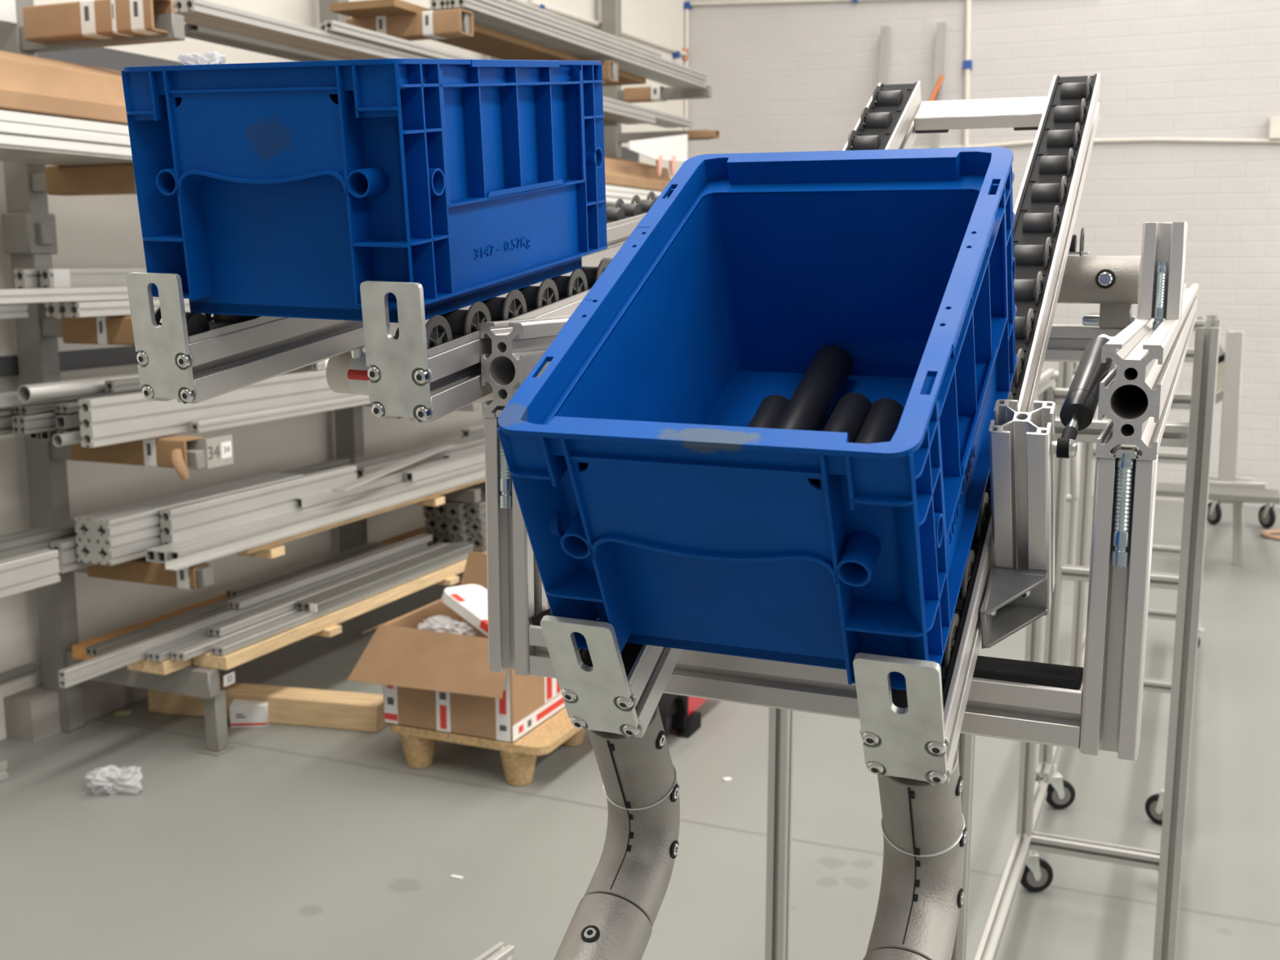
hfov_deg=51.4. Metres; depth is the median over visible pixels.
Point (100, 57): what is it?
aluminum profile
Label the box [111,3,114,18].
print
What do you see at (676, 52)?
conduit
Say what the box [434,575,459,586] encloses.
batten
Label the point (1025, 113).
bar
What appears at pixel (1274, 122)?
box
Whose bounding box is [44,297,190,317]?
aluminum profile
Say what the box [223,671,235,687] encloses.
number label
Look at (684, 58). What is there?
fitting
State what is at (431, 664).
cardboard box
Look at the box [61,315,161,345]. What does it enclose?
cardboard sleeve
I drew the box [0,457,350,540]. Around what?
aluminum profile
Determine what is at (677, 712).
truck
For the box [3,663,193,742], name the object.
trim
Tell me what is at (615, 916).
tube
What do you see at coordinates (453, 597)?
print
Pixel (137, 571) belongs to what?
cardboard sleeve
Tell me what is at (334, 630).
batten
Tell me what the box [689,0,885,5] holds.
conduit
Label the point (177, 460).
cardboard
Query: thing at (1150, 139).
conduit
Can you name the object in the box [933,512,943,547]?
socket
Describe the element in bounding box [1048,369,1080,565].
cart
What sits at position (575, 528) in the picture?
socket
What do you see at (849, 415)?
tube
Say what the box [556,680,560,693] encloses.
print
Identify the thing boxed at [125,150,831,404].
track
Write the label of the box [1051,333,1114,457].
cylinder
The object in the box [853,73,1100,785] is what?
track
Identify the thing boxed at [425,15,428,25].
print
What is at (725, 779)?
paper scrap
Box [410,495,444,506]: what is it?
batten
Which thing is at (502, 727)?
print
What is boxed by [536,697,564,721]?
print
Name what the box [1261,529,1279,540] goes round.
hose
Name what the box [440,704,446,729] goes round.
print
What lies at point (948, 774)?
washer
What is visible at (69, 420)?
aluminum profile
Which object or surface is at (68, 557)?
aluminum profile
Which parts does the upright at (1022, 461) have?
angle bracket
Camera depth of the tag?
4.21 m
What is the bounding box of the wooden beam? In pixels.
[147,680,387,733]
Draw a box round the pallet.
[389,706,585,786]
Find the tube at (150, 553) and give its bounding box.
[145,480,405,562]
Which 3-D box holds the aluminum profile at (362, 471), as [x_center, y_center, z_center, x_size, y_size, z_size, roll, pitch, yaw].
[-0.480,-0.191,5.736,0.040,0.080,2.500,4,10,23]
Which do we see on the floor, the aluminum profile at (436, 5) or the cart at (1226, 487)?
the cart at (1226, 487)
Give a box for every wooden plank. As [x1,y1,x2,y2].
[71,525,428,660]
[127,657,193,675]
[193,550,486,670]
[237,478,484,553]
[329,0,645,86]
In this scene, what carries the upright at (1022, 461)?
attached to the track at (913, 733)
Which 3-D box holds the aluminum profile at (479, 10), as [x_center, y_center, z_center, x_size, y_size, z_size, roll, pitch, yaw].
[-0.164,-1.841,5.723,0.068,0.034,2.420,4,10,23]
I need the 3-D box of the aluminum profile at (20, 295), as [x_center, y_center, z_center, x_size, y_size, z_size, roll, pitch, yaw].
[-1.374,-0.497,3.537,0.068,0.034,2.300,4,10,23]
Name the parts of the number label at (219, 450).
plate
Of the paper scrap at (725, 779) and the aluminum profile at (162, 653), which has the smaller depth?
the paper scrap at (725, 779)
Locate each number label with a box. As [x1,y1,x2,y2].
[186,434,233,468]
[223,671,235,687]
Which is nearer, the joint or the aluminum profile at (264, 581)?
the joint
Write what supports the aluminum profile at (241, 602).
on the aluminum profile at (70, 676)
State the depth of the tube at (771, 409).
0.81 m
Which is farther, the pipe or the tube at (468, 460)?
the tube at (468, 460)
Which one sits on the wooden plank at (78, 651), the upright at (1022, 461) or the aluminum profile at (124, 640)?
the aluminum profile at (124, 640)
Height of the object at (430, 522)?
0.060 m
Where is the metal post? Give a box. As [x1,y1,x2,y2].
[764,706,793,959]
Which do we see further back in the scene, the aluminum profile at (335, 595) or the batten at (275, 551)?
the aluminum profile at (335, 595)
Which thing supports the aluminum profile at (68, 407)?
on the aluminum profile at (69, 420)
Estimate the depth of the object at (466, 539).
4.91 m
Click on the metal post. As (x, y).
(780, 740)
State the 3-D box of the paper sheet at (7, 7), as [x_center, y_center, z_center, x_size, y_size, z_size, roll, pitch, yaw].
[-1.661,-1.233,3.489,0.002,0.060,0.060,4,10,23]
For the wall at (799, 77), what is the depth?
7.37 m
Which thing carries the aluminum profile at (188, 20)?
on the upright at (348, 421)
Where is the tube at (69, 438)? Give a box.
[52,431,83,447]
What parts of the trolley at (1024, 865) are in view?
post, rail, post, rail, rail, rail, rail, post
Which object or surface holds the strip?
on the wooden plank at (420, 499)
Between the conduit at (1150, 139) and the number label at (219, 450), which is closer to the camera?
the number label at (219, 450)
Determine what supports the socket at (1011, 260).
attached to the plastic crate at (651, 508)
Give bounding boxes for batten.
[236,545,284,558]
[311,625,342,637]
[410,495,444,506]
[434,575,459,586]
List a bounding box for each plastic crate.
[120,58,607,323]
[496,146,1017,690]
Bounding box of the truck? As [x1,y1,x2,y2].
[657,693,708,737]
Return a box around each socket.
[1,213,57,253]
[154,176,160,192]
[155,168,177,195]
[346,167,389,197]
[428,168,444,195]
[549,510,564,537]
[560,510,591,559]
[585,146,602,168]
[835,530,880,586]
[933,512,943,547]
[1007,257,1015,284]
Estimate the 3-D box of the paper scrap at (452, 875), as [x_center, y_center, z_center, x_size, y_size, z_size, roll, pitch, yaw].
[-0.405,0.879,2.949,0.028,0.002,0.008,4,10,23]
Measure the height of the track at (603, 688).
0.424 m
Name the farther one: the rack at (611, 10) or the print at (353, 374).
the rack at (611, 10)
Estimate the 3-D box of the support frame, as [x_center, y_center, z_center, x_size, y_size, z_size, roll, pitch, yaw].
[0.456,-0.149,1.634,0.402,0.294,1.902,4,10,23]
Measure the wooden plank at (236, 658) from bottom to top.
0.037 m
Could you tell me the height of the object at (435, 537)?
0.060 m
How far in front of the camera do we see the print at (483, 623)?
3.52 m
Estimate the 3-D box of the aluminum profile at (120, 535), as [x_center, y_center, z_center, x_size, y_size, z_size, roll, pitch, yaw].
[-1.275,0.100,3.860,0.120,0.120,0.815,4,10,23]
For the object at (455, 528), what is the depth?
4.91 m
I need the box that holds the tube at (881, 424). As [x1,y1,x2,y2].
[854,398,903,444]
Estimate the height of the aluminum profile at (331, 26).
0.030 m
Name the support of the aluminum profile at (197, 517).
on the wooden plank
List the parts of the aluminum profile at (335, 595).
end cap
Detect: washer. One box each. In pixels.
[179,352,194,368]
[182,386,197,403]
[415,367,432,385]
[416,404,434,422]
[622,721,643,733]
[629,693,636,706]
[925,737,950,751]
[926,768,950,780]
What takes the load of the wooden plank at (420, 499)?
on the upright at (348, 421)
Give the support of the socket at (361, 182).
attached to the plastic crate at (282, 189)
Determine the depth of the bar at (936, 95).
7.59 m
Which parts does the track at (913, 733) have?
stop plate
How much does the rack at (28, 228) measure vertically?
3.200 m
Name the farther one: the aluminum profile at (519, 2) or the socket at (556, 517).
the aluminum profile at (519, 2)
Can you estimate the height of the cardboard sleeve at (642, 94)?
0.073 m
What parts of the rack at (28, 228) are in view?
arm, arm, arm, arm, arm, arm, arm, leg, foot plate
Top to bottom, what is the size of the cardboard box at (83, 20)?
0.088 m
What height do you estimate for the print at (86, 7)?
0.036 m
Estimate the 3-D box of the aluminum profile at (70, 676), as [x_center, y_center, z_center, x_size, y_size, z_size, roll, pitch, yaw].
[-1.123,0.374,4.124,0.022,0.044,1.700,4,10,23]
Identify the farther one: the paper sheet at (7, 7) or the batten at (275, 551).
the batten at (275, 551)
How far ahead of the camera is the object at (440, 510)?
4.95 m
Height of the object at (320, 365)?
0.044 m
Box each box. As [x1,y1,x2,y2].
[22,0,173,44]
[44,163,137,195]
[346,551,564,743]
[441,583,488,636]
[1268,117,1279,139]
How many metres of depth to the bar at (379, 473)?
4.49 m
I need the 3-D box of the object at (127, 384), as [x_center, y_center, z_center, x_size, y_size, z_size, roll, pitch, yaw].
[-1.012,-0.391,4.368,0.030,0.030,1.940,4,10,23]
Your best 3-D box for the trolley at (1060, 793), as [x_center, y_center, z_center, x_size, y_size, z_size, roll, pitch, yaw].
[1.463,0.114,3.844,0.367,1.220,1.810,4,10,23]
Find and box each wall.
[0,0,685,740]
[685,0,1279,508]
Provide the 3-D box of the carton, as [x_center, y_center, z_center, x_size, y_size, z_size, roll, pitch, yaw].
[-1.150,0.681,3.947,0.106,0.066,0.121,-1,9,-5]
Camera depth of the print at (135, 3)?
3.31 m
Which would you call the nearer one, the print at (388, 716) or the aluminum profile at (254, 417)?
the print at (388, 716)
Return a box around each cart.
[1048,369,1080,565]
[1155,314,1279,566]
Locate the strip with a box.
[164,469,484,570]
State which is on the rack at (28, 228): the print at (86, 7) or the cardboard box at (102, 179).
the cardboard box at (102, 179)
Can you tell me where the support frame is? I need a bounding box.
[480,222,1198,760]
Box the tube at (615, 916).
[553,704,679,959]
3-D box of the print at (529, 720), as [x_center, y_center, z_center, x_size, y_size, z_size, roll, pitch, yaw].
[-0.290,0.638,3.495,0.001,0.018,0.020,4,10,23]
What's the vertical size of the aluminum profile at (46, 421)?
0.044 m
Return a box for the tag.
[324,358,328,367]
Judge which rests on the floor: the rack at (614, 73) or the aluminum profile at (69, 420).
the rack at (614, 73)
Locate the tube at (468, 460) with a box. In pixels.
[404,451,484,481]
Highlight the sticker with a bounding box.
[52,268,71,287]
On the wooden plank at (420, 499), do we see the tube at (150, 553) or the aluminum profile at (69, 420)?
the tube at (150, 553)
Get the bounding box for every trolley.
[951,327,1220,959]
[1035,313,1221,825]
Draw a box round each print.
[84,5,88,21]
[98,320,102,333]
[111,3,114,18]
[133,1,137,16]
[146,443,151,455]
[179,569,184,580]
[347,368,370,380]
[378,18,382,29]
[384,712,397,720]
[386,697,394,705]
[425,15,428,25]
[439,692,446,700]
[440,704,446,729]
[449,593,465,601]
[479,618,488,632]
[498,689,506,714]
[499,724,506,731]
[518,724,523,733]
[527,718,531,727]
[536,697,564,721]
[546,677,551,700]
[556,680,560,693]
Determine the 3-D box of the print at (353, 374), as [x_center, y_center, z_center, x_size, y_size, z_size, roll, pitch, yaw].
[-0.209,-0.084,1.035,0.021,0.015,0.034,5,18,21]
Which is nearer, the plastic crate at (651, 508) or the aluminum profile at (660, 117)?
the plastic crate at (651, 508)
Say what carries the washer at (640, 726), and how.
in the track at (603, 688)
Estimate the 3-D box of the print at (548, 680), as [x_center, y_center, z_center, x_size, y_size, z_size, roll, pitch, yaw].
[-0.245,0.537,3.587,0.001,0.110,0.032,4,10,23]
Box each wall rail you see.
[0,336,395,377]
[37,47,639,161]
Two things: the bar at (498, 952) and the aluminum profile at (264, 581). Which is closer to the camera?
the bar at (498, 952)
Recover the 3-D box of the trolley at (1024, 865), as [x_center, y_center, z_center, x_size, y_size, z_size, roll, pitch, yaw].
[0.832,0.330,2.416,0.339,1.260,1.222,4,10,23]
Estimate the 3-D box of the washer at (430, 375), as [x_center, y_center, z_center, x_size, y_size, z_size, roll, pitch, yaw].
[-0.128,-0.062,0.785,0.012,0.012,0.001,5,18,21]
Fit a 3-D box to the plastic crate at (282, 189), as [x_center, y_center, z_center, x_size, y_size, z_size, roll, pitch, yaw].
[-0.170,-0.210,0.923,0.202,0.190,0.313,4,10,21]
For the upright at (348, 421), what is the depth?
5.06 m
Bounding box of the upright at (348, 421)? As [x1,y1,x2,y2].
[318,0,480,576]
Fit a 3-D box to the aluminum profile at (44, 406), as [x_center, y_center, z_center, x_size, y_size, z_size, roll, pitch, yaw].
[-1.143,-0.337,4.323,0.044,0.022,2.140,4,10,23]
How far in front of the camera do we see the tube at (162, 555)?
3.91 m
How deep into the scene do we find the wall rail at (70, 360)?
3.96 m
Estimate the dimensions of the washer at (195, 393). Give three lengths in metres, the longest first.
0.012 x 0.012 x 0.001 m
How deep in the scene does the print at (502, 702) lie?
3.41 m
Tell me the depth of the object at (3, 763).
3.49 m
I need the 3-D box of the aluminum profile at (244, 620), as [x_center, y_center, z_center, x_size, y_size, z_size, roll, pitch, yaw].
[-0.953,0.334,4.297,0.044,0.022,1.240,4,10,23]
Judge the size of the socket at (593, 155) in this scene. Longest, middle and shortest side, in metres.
0.016 x 0.016 x 0.014 m
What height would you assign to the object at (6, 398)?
0.031 m
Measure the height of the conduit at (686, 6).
1.528 m
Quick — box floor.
[0,496,1279,959]
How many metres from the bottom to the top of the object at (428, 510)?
0.060 m
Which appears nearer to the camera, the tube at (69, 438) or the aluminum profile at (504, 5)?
the tube at (69, 438)
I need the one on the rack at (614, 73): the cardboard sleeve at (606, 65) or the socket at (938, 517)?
the cardboard sleeve at (606, 65)
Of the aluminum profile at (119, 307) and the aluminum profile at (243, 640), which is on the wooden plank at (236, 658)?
the aluminum profile at (243, 640)
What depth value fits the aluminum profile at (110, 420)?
3.59 m
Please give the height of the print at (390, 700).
0.020 m
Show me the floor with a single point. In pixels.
(120, 839)
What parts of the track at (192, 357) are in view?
stop plate, rail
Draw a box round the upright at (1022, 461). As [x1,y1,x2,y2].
[980,399,1055,648]
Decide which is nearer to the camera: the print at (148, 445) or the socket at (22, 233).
the print at (148, 445)
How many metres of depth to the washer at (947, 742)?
0.64 m
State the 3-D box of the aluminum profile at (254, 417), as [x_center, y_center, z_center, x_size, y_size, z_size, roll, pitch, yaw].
[-0.746,-0.321,4.689,0.030,0.030,2.370,4,10,23]
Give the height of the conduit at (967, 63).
1.122 m
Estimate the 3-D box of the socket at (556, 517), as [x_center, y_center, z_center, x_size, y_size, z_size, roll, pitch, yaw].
[-0.044,0.020,0.669,0.014,0.016,0.016,4,39,22]
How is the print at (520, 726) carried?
attached to the cardboard box at (431, 664)
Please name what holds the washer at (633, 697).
in the track at (603, 688)
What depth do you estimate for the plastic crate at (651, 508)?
0.68 m
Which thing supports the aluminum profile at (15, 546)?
on the wooden plank
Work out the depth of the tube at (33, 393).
3.41 m
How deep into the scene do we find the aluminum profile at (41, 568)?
3.19 m
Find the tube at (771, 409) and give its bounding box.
[747,395,789,428]
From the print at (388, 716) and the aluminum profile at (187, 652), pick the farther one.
the aluminum profile at (187, 652)
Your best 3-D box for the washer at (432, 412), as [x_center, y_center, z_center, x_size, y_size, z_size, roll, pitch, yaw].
[-0.128,-0.040,0.792,0.012,0.012,0.001,5,18,21]
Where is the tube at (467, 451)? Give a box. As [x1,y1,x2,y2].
[443,444,484,458]
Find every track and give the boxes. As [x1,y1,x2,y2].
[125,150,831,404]
[360,257,613,422]
[540,81,921,737]
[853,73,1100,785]
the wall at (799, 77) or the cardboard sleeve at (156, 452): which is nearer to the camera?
the cardboard sleeve at (156, 452)
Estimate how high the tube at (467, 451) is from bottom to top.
0.031 m
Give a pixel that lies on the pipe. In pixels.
(30, 668)
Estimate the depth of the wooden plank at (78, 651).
4.01 m
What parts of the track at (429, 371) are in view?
stop plate, rail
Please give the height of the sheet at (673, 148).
0.225 m
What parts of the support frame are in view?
hanging post, hanging post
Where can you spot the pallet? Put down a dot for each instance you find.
(518, 758)
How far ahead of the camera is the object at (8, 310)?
3.31 m
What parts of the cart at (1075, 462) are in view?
leg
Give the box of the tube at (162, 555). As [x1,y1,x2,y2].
[155,462,484,563]
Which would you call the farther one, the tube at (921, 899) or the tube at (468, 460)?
the tube at (468, 460)
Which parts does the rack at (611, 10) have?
arm, arm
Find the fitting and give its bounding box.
[682,48,688,60]
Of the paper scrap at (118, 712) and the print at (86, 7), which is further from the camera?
the paper scrap at (118, 712)
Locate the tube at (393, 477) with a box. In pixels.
[296,448,484,508]
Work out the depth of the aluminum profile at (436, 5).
5.42 m
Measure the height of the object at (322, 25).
0.030 m
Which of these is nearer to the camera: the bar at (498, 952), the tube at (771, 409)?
the tube at (771, 409)
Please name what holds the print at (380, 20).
attached to the cardboard sleeve at (445, 24)
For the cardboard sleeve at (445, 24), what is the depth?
4.64 m
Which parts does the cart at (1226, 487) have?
chute panel, leg, leg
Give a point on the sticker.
(61, 277)
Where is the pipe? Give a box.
[0,662,37,684]
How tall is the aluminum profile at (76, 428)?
0.030 m
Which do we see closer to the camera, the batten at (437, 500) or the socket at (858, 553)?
the socket at (858, 553)
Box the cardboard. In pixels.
[171,448,189,480]
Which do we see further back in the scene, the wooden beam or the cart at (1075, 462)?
the cart at (1075, 462)
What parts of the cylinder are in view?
rod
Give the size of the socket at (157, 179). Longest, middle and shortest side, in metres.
0.016 x 0.016 x 0.014 m
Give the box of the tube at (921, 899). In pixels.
[862,748,967,959]
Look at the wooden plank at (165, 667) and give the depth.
3.61 m
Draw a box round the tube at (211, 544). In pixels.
[168,462,484,560]
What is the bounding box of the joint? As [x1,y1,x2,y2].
[325,346,493,403]
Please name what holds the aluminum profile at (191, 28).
on the upright at (348, 421)
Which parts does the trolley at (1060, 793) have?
post, rail, rail, post, post, rail, rail, rail, rail, rail, rail, rail, post, post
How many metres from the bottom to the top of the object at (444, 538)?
0.060 m
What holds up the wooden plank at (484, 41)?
on the upright at (348, 421)
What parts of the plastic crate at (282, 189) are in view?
panel, panel, panel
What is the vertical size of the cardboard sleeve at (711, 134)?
0.040 m
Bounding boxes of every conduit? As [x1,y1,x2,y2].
[527,0,686,58]
[683,1,691,162]
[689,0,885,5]
[911,137,1279,148]
[962,0,972,147]
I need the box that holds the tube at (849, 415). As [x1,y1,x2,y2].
[822,392,872,443]
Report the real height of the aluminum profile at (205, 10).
0.034 m
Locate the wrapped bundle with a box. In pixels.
[0,50,671,208]
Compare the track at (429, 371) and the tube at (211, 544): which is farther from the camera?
the tube at (211, 544)
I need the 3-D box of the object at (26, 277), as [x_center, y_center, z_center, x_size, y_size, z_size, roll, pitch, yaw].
[-1.094,-0.707,4.637,0.036,0.072,2.620,4,10,23]
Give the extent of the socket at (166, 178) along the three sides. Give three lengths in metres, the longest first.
0.022 x 0.016 x 0.016 m
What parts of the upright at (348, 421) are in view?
arm, arm, arm, arm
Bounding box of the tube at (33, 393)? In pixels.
[17,351,350,403]
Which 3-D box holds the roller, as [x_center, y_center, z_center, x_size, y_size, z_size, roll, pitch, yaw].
[0.096,-0.033,0.804,0.026,0.090,0.138,5,10,26]
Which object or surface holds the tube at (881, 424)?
in the plastic crate at (651, 508)
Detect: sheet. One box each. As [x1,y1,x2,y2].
[0,0,17,23]
[628,133,687,177]
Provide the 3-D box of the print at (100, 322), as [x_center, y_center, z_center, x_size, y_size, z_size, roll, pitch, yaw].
[-1.429,-0.405,3.528,0.010,0.032,0.001,4,10,23]
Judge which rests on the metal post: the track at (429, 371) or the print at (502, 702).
the track at (429, 371)
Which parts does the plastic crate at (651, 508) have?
panel, panel, panel, panel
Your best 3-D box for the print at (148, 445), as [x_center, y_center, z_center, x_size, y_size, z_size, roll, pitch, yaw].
[-1.311,-0.082,3.553,0.013,0.033,0.001,4,10,23]
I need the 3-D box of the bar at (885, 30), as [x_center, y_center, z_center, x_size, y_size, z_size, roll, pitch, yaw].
[1.377,-1.291,7.854,0.042,2.684,0.209,6,11,33]
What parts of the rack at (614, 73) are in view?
arm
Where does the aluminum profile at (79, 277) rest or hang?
on the profile
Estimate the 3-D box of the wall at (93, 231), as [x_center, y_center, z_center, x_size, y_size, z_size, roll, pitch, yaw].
[-1.921,-1.482,3.444,0.200,4.500,11.200,4,10,23]
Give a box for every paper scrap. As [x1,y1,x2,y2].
[113,710,132,715]
[450,874,463,879]
[722,777,732,782]
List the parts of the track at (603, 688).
stop plate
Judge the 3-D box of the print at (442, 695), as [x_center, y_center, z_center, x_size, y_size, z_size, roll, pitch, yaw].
[-0.516,0.565,3.480,0.020,0.020,0.001,4,10,23]
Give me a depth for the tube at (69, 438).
3.35 m
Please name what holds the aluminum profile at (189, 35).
on the upright at (348, 421)
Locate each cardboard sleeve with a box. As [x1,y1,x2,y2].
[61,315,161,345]
[71,434,205,469]
[87,556,210,589]
[345,8,473,40]
[600,60,617,83]
[623,85,666,102]
[686,129,719,138]
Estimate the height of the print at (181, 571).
0.027 m
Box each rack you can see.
[0,0,234,756]
[489,56,617,207]
[600,0,711,157]
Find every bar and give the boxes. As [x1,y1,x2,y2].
[332,443,455,492]
[474,941,515,959]
[878,25,890,84]
[913,96,1048,133]
[928,22,946,148]
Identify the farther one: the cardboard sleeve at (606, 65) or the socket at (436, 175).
the cardboard sleeve at (606, 65)

